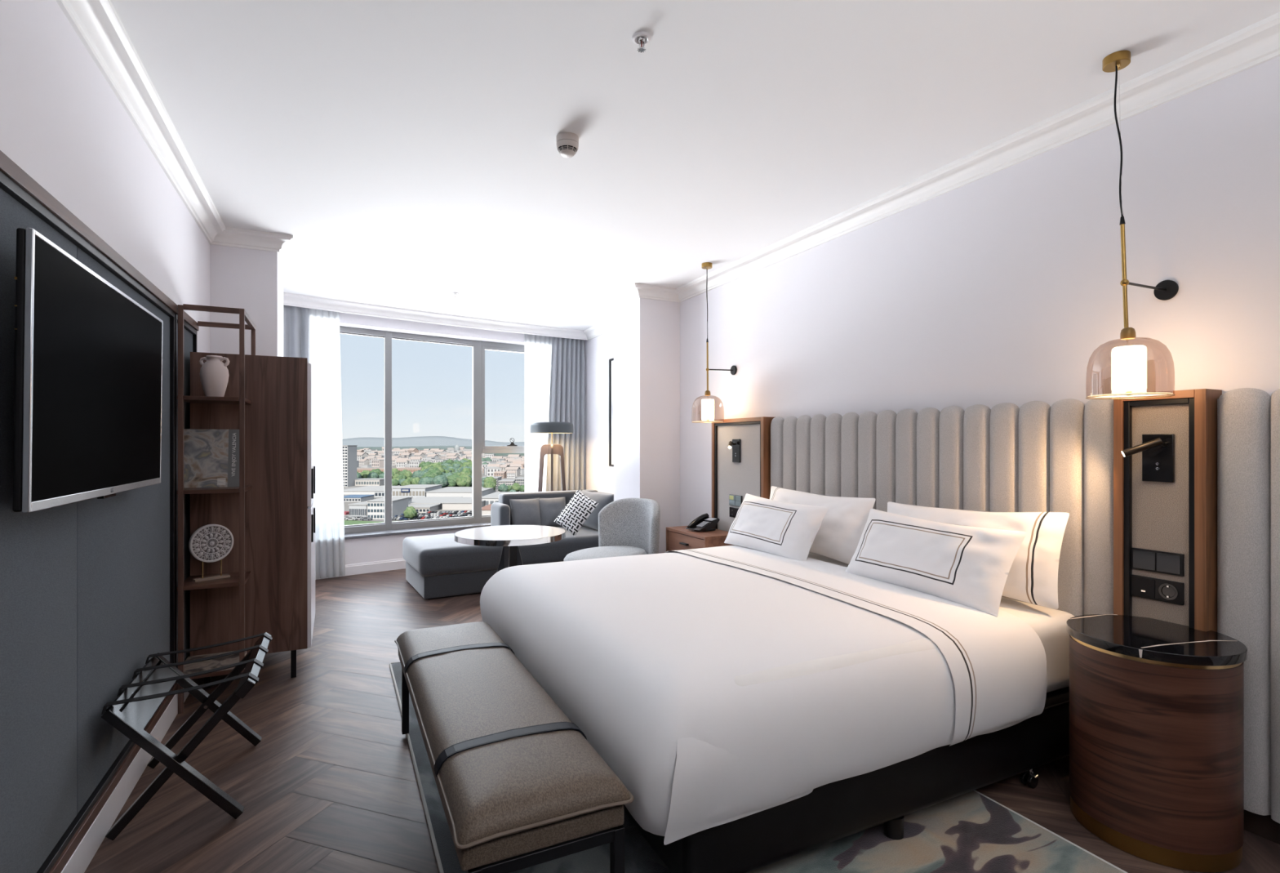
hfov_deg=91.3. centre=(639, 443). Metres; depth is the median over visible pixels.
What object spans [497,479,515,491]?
apartment block
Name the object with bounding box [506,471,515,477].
house
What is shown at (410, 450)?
house
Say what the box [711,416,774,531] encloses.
panel
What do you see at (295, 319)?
curtain
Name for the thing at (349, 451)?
tower block
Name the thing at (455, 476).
tree
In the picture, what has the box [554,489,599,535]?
patterned cushion
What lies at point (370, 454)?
house
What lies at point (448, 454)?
house
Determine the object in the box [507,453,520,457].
house
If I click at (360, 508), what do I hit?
workshop
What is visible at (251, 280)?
wall column
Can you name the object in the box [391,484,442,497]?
store
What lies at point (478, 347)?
window
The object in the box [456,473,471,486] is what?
tree
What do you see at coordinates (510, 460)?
house
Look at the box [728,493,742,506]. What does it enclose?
light switch
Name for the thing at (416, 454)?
house
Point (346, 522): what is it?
grass field
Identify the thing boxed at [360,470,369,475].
tree
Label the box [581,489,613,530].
cushion
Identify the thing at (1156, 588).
power socket
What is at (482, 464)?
house
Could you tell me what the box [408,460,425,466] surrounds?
house
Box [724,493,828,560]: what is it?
bed pillow
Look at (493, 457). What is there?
house
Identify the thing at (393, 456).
house
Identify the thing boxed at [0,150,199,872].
wall panel
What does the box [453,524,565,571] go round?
round table
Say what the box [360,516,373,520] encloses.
parked car
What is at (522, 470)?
house
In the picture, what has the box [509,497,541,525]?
cushion
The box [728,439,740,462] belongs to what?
reading lamp
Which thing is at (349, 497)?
showroom
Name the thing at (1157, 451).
reading lamp
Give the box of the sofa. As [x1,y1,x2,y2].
[402,488,613,599]
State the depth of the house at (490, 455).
1681.51 m
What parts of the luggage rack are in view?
leg, leg, leg, leg, rail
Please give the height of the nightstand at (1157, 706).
0.686 m
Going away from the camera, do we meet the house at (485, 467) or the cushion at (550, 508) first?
the cushion at (550, 508)
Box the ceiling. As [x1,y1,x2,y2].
[110,0,1279,330]
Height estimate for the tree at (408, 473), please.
13.590 m
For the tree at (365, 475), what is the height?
11.022 m
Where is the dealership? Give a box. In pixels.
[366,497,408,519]
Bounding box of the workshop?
[343,496,413,515]
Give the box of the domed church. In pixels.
[454,444,459,450]
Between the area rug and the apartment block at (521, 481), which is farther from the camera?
the apartment block at (521, 481)
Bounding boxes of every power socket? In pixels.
[729,506,738,517]
[1131,573,1184,604]
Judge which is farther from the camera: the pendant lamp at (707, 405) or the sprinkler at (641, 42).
the pendant lamp at (707, 405)
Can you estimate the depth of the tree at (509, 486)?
530.66 m
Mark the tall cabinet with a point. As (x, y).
(280, 417)
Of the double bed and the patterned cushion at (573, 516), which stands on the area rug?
the double bed
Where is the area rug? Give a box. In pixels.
[389,662,1127,872]
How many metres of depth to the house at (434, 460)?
1212.33 m
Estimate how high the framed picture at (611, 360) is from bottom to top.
1.245 m
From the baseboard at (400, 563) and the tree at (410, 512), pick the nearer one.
the baseboard at (400, 563)
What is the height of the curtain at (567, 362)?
2.688 m
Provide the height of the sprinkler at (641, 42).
0.043 m
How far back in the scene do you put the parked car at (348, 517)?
337.48 m
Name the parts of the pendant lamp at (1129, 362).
power cord, rod, wall arm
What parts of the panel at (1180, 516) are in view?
rail, rail, trim frame, fabric panel, rail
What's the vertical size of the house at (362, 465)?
5.988 m
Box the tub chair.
[563,497,660,560]
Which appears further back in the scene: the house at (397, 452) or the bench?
the house at (397, 452)
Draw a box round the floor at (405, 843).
[84,568,1279,872]
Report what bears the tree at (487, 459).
on the ground
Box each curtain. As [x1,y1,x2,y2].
[283,305,309,363]
[309,308,345,579]
[524,333,556,492]
[546,336,584,491]
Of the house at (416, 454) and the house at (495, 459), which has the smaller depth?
the house at (495, 459)
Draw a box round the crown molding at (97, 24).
[55,0,1279,340]
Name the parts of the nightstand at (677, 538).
panel, handle, drawer, panel, panel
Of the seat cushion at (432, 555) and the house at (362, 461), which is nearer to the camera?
the seat cushion at (432, 555)
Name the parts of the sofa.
armrest, backrest, backrest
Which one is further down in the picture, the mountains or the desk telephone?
the desk telephone
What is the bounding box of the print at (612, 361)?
[611,360,613,464]
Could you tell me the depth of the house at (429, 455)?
1403.24 m
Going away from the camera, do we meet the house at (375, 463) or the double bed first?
the double bed
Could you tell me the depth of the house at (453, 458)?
1324.68 m
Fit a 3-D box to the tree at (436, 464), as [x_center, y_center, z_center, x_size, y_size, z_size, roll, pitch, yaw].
[-250.260,31.942,767.833,18.539,18.815,14.965,0,0,-42]
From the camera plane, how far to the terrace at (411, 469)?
782.93 m
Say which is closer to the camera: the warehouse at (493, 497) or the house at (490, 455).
the warehouse at (493, 497)
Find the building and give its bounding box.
[355,478,384,485]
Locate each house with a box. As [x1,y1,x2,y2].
[356,452,368,457]
[358,458,369,466]
[361,464,372,467]
[363,451,377,453]
[368,453,377,456]
[368,457,382,460]
[372,459,384,466]
[391,450,399,455]
[391,455,402,464]
[391,457,395,465]
[395,459,406,467]
[396,448,405,452]
[396,457,407,463]
[400,453,411,457]
[407,448,418,452]
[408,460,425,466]
[409,456,421,460]
[413,452,424,457]
[426,453,438,458]
[429,448,440,451]
[432,459,446,462]
[434,449,446,454]
[446,453,458,457]
[446,456,459,460]
[466,453,471,459]
[481,461,497,463]
[481,463,488,470]
[483,466,496,475]
[484,453,494,457]
[485,466,501,476]
[488,463,500,466]
[490,457,504,462]
[492,456,502,458]
[493,471,506,478]
[499,464,509,471]
[505,466,520,475]
[506,458,520,462]
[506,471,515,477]
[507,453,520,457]
[508,463,521,468]
[512,460,524,468]
[520,468,524,475]
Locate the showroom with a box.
[343,494,374,501]
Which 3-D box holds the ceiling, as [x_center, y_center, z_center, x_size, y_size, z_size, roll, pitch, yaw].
[-0.393,-1.520,3.256,4.240,0.200,10.200,0,0,-26]
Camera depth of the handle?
7.73 m
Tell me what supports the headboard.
on the floor at (405, 843)
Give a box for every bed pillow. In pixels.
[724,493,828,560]
[769,485,875,564]
[844,508,1026,617]
[887,501,1069,608]
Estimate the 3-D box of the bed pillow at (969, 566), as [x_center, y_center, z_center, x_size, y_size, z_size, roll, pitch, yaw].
[1.306,0.512,2.875,0.227,0.348,0.845,0,0,-26]
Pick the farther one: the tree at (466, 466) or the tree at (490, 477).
the tree at (466, 466)
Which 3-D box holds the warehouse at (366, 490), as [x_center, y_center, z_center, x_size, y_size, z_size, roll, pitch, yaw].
[-231.695,39.752,540.583,31.813,3.197,60.800,0,0,0]
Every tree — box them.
[356,472,362,478]
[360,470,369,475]
[361,471,369,478]
[367,471,378,478]
[368,468,382,475]
[377,472,384,478]
[391,467,399,478]
[391,478,399,485]
[396,474,406,479]
[398,478,405,485]
[399,469,407,475]
[401,479,411,485]
[402,470,413,477]
[403,506,417,519]
[410,476,420,484]
[411,470,422,477]
[417,475,434,484]
[418,469,428,478]
[419,461,431,466]
[420,465,430,471]
[421,471,436,478]
[426,466,442,475]
[428,462,442,467]
[432,466,444,472]
[432,475,448,488]
[443,471,453,476]
[444,458,453,463]
[445,478,456,487]
[446,473,460,486]
[451,461,462,465]
[453,462,460,467]
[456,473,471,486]
[459,465,471,471]
[459,467,471,475]
[460,462,469,466]
[483,479,496,489]
[484,457,492,461]
[484,475,496,486]
[497,483,507,491]
[506,484,511,491]
[511,482,519,491]
[519,484,524,491]
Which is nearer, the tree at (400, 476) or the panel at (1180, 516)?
the panel at (1180, 516)
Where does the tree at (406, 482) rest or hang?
on the ground
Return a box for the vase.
[199,355,229,396]
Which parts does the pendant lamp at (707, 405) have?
power cord, rod, wall arm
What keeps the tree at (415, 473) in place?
on the ground
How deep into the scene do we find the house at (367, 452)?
1728.55 m
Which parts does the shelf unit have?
post, rail, shelf, shelf, shelf, shelf, rail, post, rail, post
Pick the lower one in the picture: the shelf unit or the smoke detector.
the shelf unit
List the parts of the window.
opening sash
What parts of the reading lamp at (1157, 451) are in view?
plate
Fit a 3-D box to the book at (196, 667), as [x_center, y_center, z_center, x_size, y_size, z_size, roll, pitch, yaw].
[-2.250,1.153,3.304,0.270,0.024,0.250,0,0,-25]
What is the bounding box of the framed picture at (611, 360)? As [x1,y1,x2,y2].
[608,357,613,466]
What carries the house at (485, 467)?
on the ground
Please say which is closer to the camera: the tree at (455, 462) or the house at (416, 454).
the tree at (455, 462)
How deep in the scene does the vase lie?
3.27 m
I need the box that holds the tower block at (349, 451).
[342,444,357,486]
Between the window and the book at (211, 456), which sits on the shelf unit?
the book at (211, 456)
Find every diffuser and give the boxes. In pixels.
[698,420,719,422]
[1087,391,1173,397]
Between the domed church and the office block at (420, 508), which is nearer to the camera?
the office block at (420, 508)
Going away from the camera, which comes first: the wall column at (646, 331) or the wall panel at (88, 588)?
the wall panel at (88, 588)
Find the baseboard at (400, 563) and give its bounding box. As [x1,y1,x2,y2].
[316,558,405,579]
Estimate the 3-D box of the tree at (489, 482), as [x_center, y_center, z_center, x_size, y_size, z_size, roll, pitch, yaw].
[-126.992,35.493,527.017,10.481,11.713,10.856,0,0,14]
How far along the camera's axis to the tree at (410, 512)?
338.63 m
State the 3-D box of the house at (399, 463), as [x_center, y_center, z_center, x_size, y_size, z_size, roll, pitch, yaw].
[-421.619,34.967,1104.042,16.692,12.765,14.307,0,0,-21]
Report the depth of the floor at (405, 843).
2.48 m
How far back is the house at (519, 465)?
878.13 m
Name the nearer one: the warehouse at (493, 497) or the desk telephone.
the desk telephone
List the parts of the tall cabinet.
leg, leg, door, door, finger pull, finger pull, door, door, finger pull, finger pull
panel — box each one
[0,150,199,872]
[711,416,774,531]
[1113,388,1222,631]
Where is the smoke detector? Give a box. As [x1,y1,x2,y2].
[555,131,578,157]
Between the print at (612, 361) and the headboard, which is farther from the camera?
the print at (612, 361)
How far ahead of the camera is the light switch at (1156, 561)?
2.36 m
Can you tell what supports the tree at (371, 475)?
on the ground
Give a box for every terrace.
[356,467,384,472]
[391,466,422,473]
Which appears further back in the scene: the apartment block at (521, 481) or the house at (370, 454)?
the house at (370, 454)
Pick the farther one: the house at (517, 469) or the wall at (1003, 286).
the house at (517, 469)
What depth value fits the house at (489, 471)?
782.17 m
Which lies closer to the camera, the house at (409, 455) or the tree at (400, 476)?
the tree at (400, 476)
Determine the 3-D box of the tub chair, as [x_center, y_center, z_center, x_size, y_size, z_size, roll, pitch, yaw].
[-0.222,0.915,5.163,0.636,0.875,0.908,0,0,32]
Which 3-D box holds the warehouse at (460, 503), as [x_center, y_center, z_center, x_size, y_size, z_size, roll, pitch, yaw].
[-112.506,39.033,411.447,23.198,4.635,40.800,0,0,0]
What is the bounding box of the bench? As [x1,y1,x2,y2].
[394,622,633,872]
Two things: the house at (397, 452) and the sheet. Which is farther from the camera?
the house at (397, 452)
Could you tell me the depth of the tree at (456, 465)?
879.84 m
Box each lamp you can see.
[529,422,573,491]
[693,262,737,422]
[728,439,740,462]
[1085,49,1178,399]
[1121,433,1174,482]
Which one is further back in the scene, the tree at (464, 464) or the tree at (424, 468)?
the tree at (464, 464)
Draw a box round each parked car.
[345,516,357,519]
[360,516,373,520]
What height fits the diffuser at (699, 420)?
0.001 m
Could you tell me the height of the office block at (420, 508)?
3.477 m
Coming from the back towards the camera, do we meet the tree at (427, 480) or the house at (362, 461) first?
the house at (362, 461)
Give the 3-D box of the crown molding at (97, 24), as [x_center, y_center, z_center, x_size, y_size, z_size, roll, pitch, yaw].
[-0.297,-1.370,3.060,3.640,0.100,9.164,0,0,-26]
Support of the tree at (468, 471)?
on the ground
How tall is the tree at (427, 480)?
11.922 m
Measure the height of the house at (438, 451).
23.865 m
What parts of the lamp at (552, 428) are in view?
leg, lamp shade, leg, leg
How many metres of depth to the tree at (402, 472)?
679.31 m
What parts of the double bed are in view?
leg, mattress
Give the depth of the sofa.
5.65 m
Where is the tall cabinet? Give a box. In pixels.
[190,351,315,688]
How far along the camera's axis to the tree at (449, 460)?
980.34 m
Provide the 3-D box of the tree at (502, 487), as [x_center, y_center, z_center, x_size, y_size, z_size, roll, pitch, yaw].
[-113.445,37.117,518.398,8.485,8.466,7.870,0,0,42]
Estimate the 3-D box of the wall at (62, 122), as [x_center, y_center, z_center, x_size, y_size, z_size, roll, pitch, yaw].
[-2.164,-0.035,2.451,0.250,2.770,9.700,0,0,-26]
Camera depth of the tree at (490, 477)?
565.30 m
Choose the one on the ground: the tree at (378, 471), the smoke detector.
the tree at (378, 471)
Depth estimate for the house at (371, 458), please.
1247.16 m
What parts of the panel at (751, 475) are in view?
rail, rail, trim frame, fabric panel, rail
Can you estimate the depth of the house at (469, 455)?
1382.50 m
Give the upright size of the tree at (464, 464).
16.967 m
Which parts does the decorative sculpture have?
rod, rod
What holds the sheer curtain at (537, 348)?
hanging from the wall at (374, 548)
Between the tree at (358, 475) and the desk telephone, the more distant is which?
the tree at (358, 475)
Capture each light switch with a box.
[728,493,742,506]
[1131,546,1184,576]
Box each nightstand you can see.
[666,525,734,551]
[1066,613,1247,872]
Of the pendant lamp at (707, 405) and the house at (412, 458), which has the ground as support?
the house at (412, 458)
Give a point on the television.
(88, 384)
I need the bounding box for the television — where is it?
[12,226,163,512]
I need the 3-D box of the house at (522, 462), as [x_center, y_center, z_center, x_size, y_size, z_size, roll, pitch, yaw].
[-179.148,33.316,931.045,19.489,16.068,16.705,0,0,-7]
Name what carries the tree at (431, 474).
on the ground
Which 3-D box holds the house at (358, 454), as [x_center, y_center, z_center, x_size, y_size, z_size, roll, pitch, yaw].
[-638.400,30.090,1432.241,25.106,22.521,21.520,0,0,21]
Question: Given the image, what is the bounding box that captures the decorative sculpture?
[188,524,233,582]
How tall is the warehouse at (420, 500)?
3.975 m
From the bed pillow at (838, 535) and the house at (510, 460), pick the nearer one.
the bed pillow at (838, 535)
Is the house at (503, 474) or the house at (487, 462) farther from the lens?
the house at (487, 462)
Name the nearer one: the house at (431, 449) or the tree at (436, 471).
the tree at (436, 471)
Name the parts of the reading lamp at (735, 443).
plate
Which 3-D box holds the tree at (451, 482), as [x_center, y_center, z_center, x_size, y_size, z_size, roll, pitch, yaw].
[-172.206,36.520,567.229,11.878,9.661,10.862,0,0,34]
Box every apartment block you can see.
[481,476,501,488]
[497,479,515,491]
[513,477,524,491]
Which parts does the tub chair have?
seat, backrest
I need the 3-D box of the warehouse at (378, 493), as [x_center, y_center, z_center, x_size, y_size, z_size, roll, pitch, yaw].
[-198.650,38.755,499.264,14.441,5.189,30.800,0,0,0]
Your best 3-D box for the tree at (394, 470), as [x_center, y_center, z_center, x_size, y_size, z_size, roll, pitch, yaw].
[-271.774,34.003,692.726,12.737,14.695,15.844,0,0,24]
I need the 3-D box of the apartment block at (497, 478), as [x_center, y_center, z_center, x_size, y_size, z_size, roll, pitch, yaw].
[-141.882,36.448,596.170,16.823,9.804,18.800,0,0,0]
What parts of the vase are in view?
handle, handle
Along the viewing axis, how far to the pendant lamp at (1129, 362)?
2.26 m
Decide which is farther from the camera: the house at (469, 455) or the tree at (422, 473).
the house at (469, 455)
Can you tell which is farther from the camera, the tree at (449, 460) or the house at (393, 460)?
the house at (393, 460)
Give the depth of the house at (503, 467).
873.85 m
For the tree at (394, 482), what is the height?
8.700 m
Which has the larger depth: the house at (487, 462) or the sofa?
the house at (487, 462)
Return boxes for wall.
[0,0,209,352]
[339,311,584,564]
[584,56,1279,525]
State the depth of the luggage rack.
2.26 m
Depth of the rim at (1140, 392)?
2.26 m
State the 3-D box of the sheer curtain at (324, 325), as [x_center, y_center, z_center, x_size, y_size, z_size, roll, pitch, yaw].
[-3.132,-0.006,6.257,0.346,2.688,0.050,0,0,-41]
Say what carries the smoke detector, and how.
attached to the ceiling
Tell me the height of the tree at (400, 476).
9.978 m
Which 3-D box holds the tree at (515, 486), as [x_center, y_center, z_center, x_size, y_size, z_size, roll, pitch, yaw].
[-104.787,37.112,528.106,8.143,8.476,8.156,0,0,20]
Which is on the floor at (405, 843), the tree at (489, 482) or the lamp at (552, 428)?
the lamp at (552, 428)
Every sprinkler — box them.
[451,292,459,297]
[631,31,651,52]
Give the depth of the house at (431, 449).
2148.59 m
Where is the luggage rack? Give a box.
[101,631,272,839]
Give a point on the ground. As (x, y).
(346, 508)
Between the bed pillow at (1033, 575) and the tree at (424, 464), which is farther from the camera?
the tree at (424, 464)
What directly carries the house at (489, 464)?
on the ground
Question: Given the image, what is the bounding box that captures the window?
[339,325,524,533]
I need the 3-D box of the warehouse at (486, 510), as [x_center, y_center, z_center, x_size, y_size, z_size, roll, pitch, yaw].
[-83.016,39.364,373.577,20.370,3.972,30.800,0,0,0]
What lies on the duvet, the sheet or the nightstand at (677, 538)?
the sheet
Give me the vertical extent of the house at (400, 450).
23.741 m
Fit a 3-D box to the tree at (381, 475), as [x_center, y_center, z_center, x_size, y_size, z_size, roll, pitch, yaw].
[-274.884,36.182,669.685,11.559,10.336,11.343,0,0,19]
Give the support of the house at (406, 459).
on the ground
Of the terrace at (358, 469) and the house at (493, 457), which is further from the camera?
the house at (493, 457)
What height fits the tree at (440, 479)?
13.127 m
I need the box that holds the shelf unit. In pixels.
[177,303,255,713]
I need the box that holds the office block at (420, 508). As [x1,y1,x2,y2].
[408,503,439,512]
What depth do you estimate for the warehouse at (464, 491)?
484.95 m
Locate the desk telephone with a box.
[685,512,719,531]
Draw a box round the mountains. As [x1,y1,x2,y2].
[342,435,524,446]
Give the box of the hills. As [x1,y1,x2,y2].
[356,445,524,455]
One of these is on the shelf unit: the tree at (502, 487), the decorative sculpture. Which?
the decorative sculpture
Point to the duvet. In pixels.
(644, 654)
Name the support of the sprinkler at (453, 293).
attached to the ceiling
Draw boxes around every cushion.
[402,525,598,576]
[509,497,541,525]
[538,496,565,527]
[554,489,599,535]
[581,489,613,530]
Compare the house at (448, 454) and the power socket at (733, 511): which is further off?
the house at (448, 454)
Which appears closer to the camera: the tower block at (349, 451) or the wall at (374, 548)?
the wall at (374, 548)
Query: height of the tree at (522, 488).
7.349 m
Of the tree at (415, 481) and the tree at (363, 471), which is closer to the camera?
the tree at (415, 481)
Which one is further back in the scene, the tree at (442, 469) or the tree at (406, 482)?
the tree at (442, 469)
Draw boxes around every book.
[183,428,239,488]
[183,650,247,674]
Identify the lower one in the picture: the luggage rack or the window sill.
the luggage rack
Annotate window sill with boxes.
[344,521,490,539]
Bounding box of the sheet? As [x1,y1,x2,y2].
[665,545,1046,746]
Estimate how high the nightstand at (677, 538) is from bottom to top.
0.660 m
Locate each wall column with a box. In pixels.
[209,244,283,356]
[613,297,679,553]
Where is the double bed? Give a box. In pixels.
[622,552,1074,872]
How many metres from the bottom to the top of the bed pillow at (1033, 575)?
0.415 m
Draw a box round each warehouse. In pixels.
[343,485,400,494]
[373,488,384,497]
[410,496,462,509]
[425,486,496,497]
[441,497,484,510]
[481,491,524,506]
[481,503,491,515]
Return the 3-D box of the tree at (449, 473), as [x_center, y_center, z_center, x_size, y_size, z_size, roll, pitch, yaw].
[-184.261,34.168,603.435,14.481,14.363,13.554,0,0,35]
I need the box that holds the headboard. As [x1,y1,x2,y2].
[770,387,1279,844]
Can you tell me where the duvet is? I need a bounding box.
[480,551,1047,844]
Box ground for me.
[343,455,524,521]
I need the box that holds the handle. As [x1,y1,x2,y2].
[506,437,517,445]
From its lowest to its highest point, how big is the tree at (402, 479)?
8.095 m
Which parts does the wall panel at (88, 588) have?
fabric panel, rail, rail, fabric panel, fabric panel, trim frame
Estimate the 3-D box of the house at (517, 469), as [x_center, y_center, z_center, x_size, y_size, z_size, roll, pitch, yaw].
[-163.898,35.552,806.199,16.538,11.596,14.175,0,0,8]
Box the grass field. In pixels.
[344,520,384,524]

